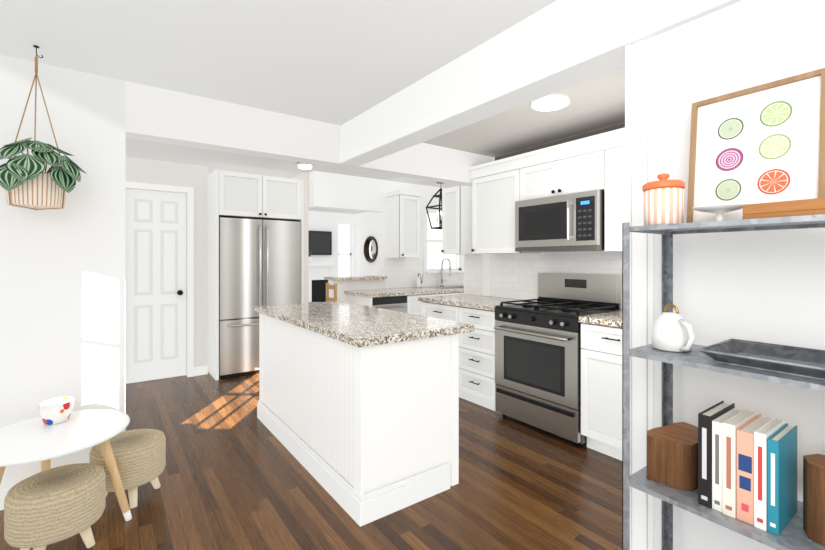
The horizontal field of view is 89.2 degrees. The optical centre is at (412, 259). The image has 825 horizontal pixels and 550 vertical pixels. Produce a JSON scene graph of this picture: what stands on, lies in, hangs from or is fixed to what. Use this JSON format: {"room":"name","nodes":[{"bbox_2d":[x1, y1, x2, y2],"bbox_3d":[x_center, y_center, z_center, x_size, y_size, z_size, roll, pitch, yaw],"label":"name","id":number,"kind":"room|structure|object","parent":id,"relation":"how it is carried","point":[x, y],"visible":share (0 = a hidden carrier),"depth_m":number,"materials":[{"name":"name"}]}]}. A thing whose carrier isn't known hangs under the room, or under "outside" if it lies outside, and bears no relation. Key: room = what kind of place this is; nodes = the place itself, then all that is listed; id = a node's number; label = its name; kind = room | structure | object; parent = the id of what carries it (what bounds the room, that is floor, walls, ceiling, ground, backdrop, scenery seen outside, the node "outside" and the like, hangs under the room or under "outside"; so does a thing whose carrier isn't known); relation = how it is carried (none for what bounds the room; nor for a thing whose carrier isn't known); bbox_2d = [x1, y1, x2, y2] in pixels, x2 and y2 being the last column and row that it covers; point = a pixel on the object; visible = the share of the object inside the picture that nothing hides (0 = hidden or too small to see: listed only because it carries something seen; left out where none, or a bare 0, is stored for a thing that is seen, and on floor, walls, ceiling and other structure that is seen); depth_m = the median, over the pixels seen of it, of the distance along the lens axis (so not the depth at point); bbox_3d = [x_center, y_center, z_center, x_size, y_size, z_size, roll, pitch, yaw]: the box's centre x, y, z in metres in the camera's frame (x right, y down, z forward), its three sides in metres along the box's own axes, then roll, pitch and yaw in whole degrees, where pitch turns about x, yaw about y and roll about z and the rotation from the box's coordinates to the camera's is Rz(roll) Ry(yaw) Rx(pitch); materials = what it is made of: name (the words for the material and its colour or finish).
{"room":"kitchen","nodes":[
{"label":"kitchen","id":0,"kind":"room"},
{"bbox_2d":[0,55,125,489],"bbox_3d":[-0.645,0.115,1.101,2.750,2.350,7.840,0,0,-36],"label":"wall","id":1,"kind":"structure","parent":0,"point":[63,271],"depth_m":2.32,"materials":[{"name":"white paint"}]},
{"bbox_2d":[0,0,732,549],"bbox_3d":[-0.571,0.247,1.247,2.742,2.085,7.690,0,0,-36],"label":"wall","id":2,"kind":"structure","parent":1,"relation":"attached to","point":[639,56],"depth_m":1.45,"materials":[{"name":"white paint"}]},
{"bbox_2d":[126,157,307,375],"bbox_3d":[-3.234,0.115,6.068,2.040,2.350,3.880,0,0,-36],"label":"wall","id":3,"kind":"structure","parent":0,"point":[139,170],"depth_m":4.68,"materials":[{"name":"white paint"}]},
{"bbox_2d":[126,189,185,383],"bbox_3d":[-2.739,0.273,4.476,0.564,2.019,0.109,0,0,-36],"label":"door","id":4,"kind":"structure","parent":3,"relation":"in","point":[155,220],"depth_m":4.48,"materials":[{"name":"white wood"}]},
{"bbox_2d":[126,182,193,376],"bbox_3d":[-2.726,0.244,4.458,0.694,2.092,0.073,0,0,-36],"label":"door frame","id":5,"kind":"structure","parent":3,"relation":"attached to","point":[189,190],"depth_m":4.61,"materials":[{"name":"white wood"}]},
{"bbox_2d":[219,217,300,378],"bbox_3d":[-1.901,0.413,5.028,0.905,1.755,0.809,0,0,-36],"label":"refrigerator","id":6,"kind":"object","parent":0,"point":[260,260],"depth_m":4.67,"materials":[{"name":"silver metal"}]},
{"bbox_2d":[0,372,621,549],"bbox_3d":[-0.377,1.320,3.496,6.300,0.060,11.700,0,0,-36],"label":"floor","id":7,"kind":"structure","parent":0,"point":[227,482],"depth_m":2.28,"materials":[{"name":"brown wood"}]},
{"bbox_2d":[4,463,105,549],"bbox_3d":[-1.584,1.135,1.867,0.344,0.320,0.344,0,0,-36],"label":"stool","id":8,"kind":"object","parent":7,"relation":"on","point":[53,505],"visible":1,"depth_m":1.76,"materials":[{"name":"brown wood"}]},
{"bbox_2d":[0,409,131,520],"bbox_3d":[-1.722,1.057,1.999,0.624,0.474,0.639,0,0,-36],"label":"table","id":9,"kind":"object","parent":7,"relation":"on","point":[30,440],"visible":0.85,"depth_m":2.00,"materials":[{"name":"white wood"}]},
{"bbox_2d":[38,397,73,424],"bbox_3d":[-1.808,0.768,2.123,0.140,0.102,0.140,0,0,-36],"label":"bowl","id":10,"kind":"object","parent":9,"relation":"on","point":[55,410],"visible":1,"depth_m":2.09,"materials":[{"name":"white ceramic"}]},
{"bbox_2d":[89,429,165,508],"bbox_3d":[-1.545,1.135,2.279,0.344,0.320,0.344,0,0,-36],"label":"stool","id":11,"kind":"object","parent":7,"relation":"on","point":[139,454],"visible":0.75,"depth_m":2.19,"materials":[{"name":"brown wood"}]},
{"bbox_2d":[208,170,302,379],"bbox_3d":[-1.925,0.160,5.055,0.978,2.260,0.782,0,0,-36],"label":"cabinet","id":12,"kind":"object","parent":7,"relation":"on","point":[230,194],"visible":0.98,"depth_m":4.70,"materials":[{"name":"white wood"}]},
{"bbox_2d":[308,248,338,301],"bbox_3d":[-1.911,0.520,8.960,0.780,1.540,0.450,0,0,-36],"label":"fireplace mantel","id":13,"kind":"object","parent":7,"relation":"on","point":[317,272],"visible":0.47,"depth_m":9.06,"materials":[{"name":"white"}]},
{"bbox_2d":[308,248,311,262],"bbox_3d":[-2.193,-0.096,8.909,0.120,0.310,0.110,0,0,-36],"label":"mantel plant","id":14,"kind":"object","parent":13,"relation":"on","point":[309,258],"depth_m":8.88,"materials":[{"name":"green ceramic"}]},
{"bbox_2d":[326,283,336,301],"bbox_3d":[-0.857,0.780,4.940,0.270,1.020,0.270,0,0,-36],"label":"wooden bar stool","id":15,"kind":"object","parent":7,"relation":"on","point":[334,287],"visible":0.23,"depth_m":4.87,"materials":[{"name":"brown wood"}]},
{"bbox_2d":[254,301,473,526],"bbox_3d":[-0.468,0.835,2.936,0.765,0.911,1.770,0,0,-36],"label":"kitchen island","id":16,"kind":"object","parent":7,"relation":"on","point":[365,398],"visible":1,"depth_m":2.30,"materials":[{"name":"white paint"}]},
{"bbox_2d":[345,292,463,314],"bbox_3d":[0.250,0.856,5.576,2.200,0.868,0.667,0,0,-36],"label":"base cabinet","id":17,"kind":"object","parent":7,"relation":"on","point":[410,304],"visible":0.14,"depth_m":4.95,"materials":[{"name":"white wood"}]},
{"bbox_2d":[344,285,463,297],"bbox_3d":[0.244,0.485,5.581,2.236,0.210,0.653,0,0,-36],"label":"countertop","id":18,"kind":"structure","parent":17,"relation":"on","point":[371,293],"depth_m":5.21,"materials":[{"name":"stone"}]},
{"bbox_2d":[416,274,422,287],"bbox_3d":[0.097,0.283,5.768,0.074,0.195,0.123,0,0,26],"label":"soap dispenser","id":19,"kind":"object","parent":18,"relation":"on","point":[419,284],"visible":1,"depth_m":5.73,"materials":[{"name":"white ceramic"}]},
{"bbox_2d":[440,258,450,285],"bbox_3d":[0.496,0.172,5.964,0.102,0.414,0.219,0,0,-36],"label":"gooseneck faucet","id":20,"kind":"object","parent":18,"relation":"on","point":[449,261],"visible":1,"depth_m":6.00,"materials":[{"name":"silver metal"}]},
{"bbox_2d":[421,301,621,460],"bbox_3d":[1.252,0.856,3.189,0.661,0.868,3.148,0,0,-36],"label":"base cabinet","id":21,"kind":"object","parent":7,"relation":"on","point":[601,345],"visible":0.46,"depth_m":2.81,"materials":[{"name":"white wood"}]},
{"bbox_2d":[418,294,621,327],"bbox_3d":[1.249,0.400,3.200,0.653,0.040,3.170,0,0,-36],"label":"countertop","id":22,"kind":"structure","parent":21,"relation":"on","point":[614,319],"depth_m":3.74,"materials":[{"name":"stone"}]},
{"bbox_2d":[494,273,621,445],"bbox_3d":[1.129,0.703,3.305,0.696,1.175,0.756,0,0,-36],"label":"stove","id":23,"kind":"object","parent":7,"relation":"on","point":[538,348],"visible":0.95,"depth_m":3.16,"materials":[{"name":"silver metal"}]},
{"bbox_2d":[622,68,824,549],"bbox_3d":[0.991,0.406,0.898,0.270,1.769,0.948,0,0,-36],"label":"shelf unit","id":24,"kind":"object","parent":7,"relation":"on","point":[757,155],"visible":1,"depth_m":1.10,"materials":[{"name":"metal"}]},
{"bbox_2d":[686,68,824,222],"bbox_3d":[0.934,-0.286,1.151,0.060,0.385,0.300,0,0,-36],"label":"print","id":25,"kind":"object","parent":24,"relation":"on","point":[764,143],"depth_m":1.14,"materials":[{"name":"white paper"}]},
{"bbox_2d":[698,339,824,380],"bbox_3d":[0.949,0.242,0.956,0.237,0.034,0.439,0,0,-36],"label":"tray","id":26,"kind":"object","parent":24,"relation":"on","point":[743,358],"depth_m":1.03,"materials":[{"name":"grey metal"}]},
{"bbox_2d":[743,198,824,218],"bbox_3d":[0.957,-0.135,0.903,0.160,0.078,0.355,0,0,-36],"label":"tray","id":27,"kind":"object","parent":24,"relation":"on","point":[816,206],"depth_m":0.94,"materials":[{"name":"brown wood"}]},
{"bbox_2d":[0,0,624,213],"bbox_3d":[-0.377,-1.090,3.496,6.300,0.060,11.700,0,0,-36],"label":"ceiling","id":28,"kind":"structure","parent":0,"point":[328,61],"depth_m":2.13,"materials":[{"name":"white paint"}]},
{"bbox_2d":[0,45,86,209],"bbox_3d":[-1.849,-0.654,2.051,0.402,0.813,0.316,0,0,-36],"label":"plant","id":29,"kind":"object","parent":28,"relation":"hanging from","point":[23,179],"visible":1,"depth_m":2.01,"materials":[{"name":"green plant"}]},
{"bbox_2d":[297,162,312,168],"bbox_3d":[-1.179,-1.035,4.582,0.170,0.050,0.170,0,0,-36],"label":"ceiling light","id":30,"kind":"object","parent":28,"relation":"attached to","point":[300,165],"depth_m":4.53,"materials":[{"name":"white plastic"}]},
{"bbox_2d":[426,182,442,228],"bbox_3d":[0.383,-0.740,5.631,0.302,0.640,0.302,0,0,-36],"label":"pendant lantern","id":31,"kind":"object","parent":28,"relation":"hanging from","point":[439,196],"visible":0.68,"depth_m":5.63,"materials":[{"name":"black metal"}]},
{"bbox_2d":[531,94,569,110],"bbox_3d":[0.923,-1.047,2.796,0.250,0.026,0.250,0,0,-36],"label":"ceiling light","id":32,"kind":"object","parent":28,"relation":"attached to","point":[552,102],"depth_m":2.76,"materials":[{"name":"white plastic"}]},
{"bbox_2d":[308,211,354,275],"bbox_3d":[-2.462,0.115,8.934,2.680,2.350,0.150,0,0,-36],"label":"wall","id":33,"kind":"structure","parent":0,"point":[317,221],"depth_m":9.29,"materials":[{"name":"white paint"}]},
{"bbox_2d":[308,231,331,254],"bbox_3d":[-2.029,-0.370,9.121,0.560,0.520,0.046,0,0,-36],"label":"television","id":34,"kind":"object","parent":33,"relation":"attached to","point":[319,242],"depth_m":9.11,"materials":[{"name":"black plastic"}]},
{"bbox_2d":[336,221,354,275],"bbox_3d":[-1.553,-0.135,9.556,0.460,1.490,0.123,0,0,-36],"label":"living room window","id":35,"kind":"structure","parent":33,"relation":"in","point":[343,232],"depth_m":9.61,"materials":[{"name":"white"}]},
{"bbox_2d":[309,171,463,301],"bbox_3d":[-0.149,0.115,5.794,2.630,2.350,0.150,0,0,-36],"label":"wall","id":36,"kind":"structure","parent":0,"point":[327,190],"depth_m":5.35,"materials":[{"name":"white paint"}]},
{"bbox_2d":[324,276,386,280],"bbox_3d":[-0.724,0.231,5.376,0.748,0.037,0.310,0,0,-36],"label":"bar","id":37,"kind":"object","parent":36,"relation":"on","point":[336,278],"visible":1,"depth_m":5.25,"materials":[{"name":"grey stone"}]},
{"bbox_2d":[384,258,463,288],"bbox_3d":[0.295,0.176,6.015,1.644,0.405,0.010,0,0,-36],"label":"tile backsplash","id":38,"kind":"structure","parent":36,"relation":"attached to","point":[400,272],"depth_m":5.75,"materials":[{"name":"white tile"}]},
{"bbox_2d":[126,0,741,186],"bbox_3d":[1.188,-0.910,1.172,3.140,0.300,5.800,0,0,-36],"label":"header beam","id":39,"kind":"structure","parent":0,"point":[562,30],"depth_m":2.51,"materials":[{"name":"white paint"}]},
{"bbox_2d":[355,157,612,298],"bbox_3d":[0.906,0.115,5.523,1.864,2.350,9.623,0,0,-18],"label":"wall","id":40,"kind":"structure","parent":0,"point":[366,223],"depth_m":9.26,"materials":[{"name":"white paint"}]},
{"bbox_2d":[364,236,377,262],"bbox_3d":[-0.906,-0.230,9.045,0.030,0.570,0.570,0,0,-36],"label":"round mirror","id":41,"kind":"object","parent":40,"relation":"attached to","point":[370,245],"visible":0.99,"depth_m":9.03,"materials":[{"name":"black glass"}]},
{"bbox_2d":[385,189,421,257],"bbox_3d":[-0.115,-0.463,5.501,0.350,0.865,0.360,0,0,-36],"label":"upper cabinet","id":42,"kind":"object","parent":40,"relation":"attached to","point":[402,206],"visible":1,"depth_m":5.39,"materials":[{"name":"white wood"}]},
{"bbox_2d":[423,204,463,276],"bbox_3d":[0.466,-0.275,6.198,0.840,1.030,0.200,0,0,-36],"label":"kitchen window","id":43,"kind":"structure","parent":40,"relation":"in","point":[433,256],"depth_m":6.18,"materials":[{"name":"white"}]},
{"bbox_2d":[441,123,624,254],"bbox_3d":[1.359,-0.559,3.299,0.360,0.998,3.140,0,0,-36],"label":"upper cabinet","id":44,"kind":"object","parent":40,"relation":"attached to","point":[479,218],"visible":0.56,"depth_m":3.60,"materials":[{"name":"white wood"}]},
{"bbox_2d":[515,190,604,251],"bbox_3d":[1.237,-0.287,3.383,0.430,0.430,0.748,0,0,-36],"label":"microwave","id":45,"kind":"object","parent":44,"relation":"attached to","point":[573,222],"visible":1,"depth_m":3.21,"materials":[{"name":"silver metal"}]},
{"bbox_2d":[464,252,621,300],"bbox_3d":[1.502,0.316,3.384,0.028,0.749,3.170,0,0,-36],"label":"tile backsplash","id":46,"kind":"structure","parent":40,"relation":"attached to","point":[514,276],"depth_m":4.03,"materials":[{"name":"white tile"}]},
{"bbox_2d":[647,0,824,549],"bbox_3d":[1.825,0.265,0.142,0.120,2.050,3.384,0,0,-36],"label":"wall","id":47,"kind":"structure","parent":0,"point":[765,286],"depth_m":1.24,"materials":[{"name":"white paint"}]}
]}

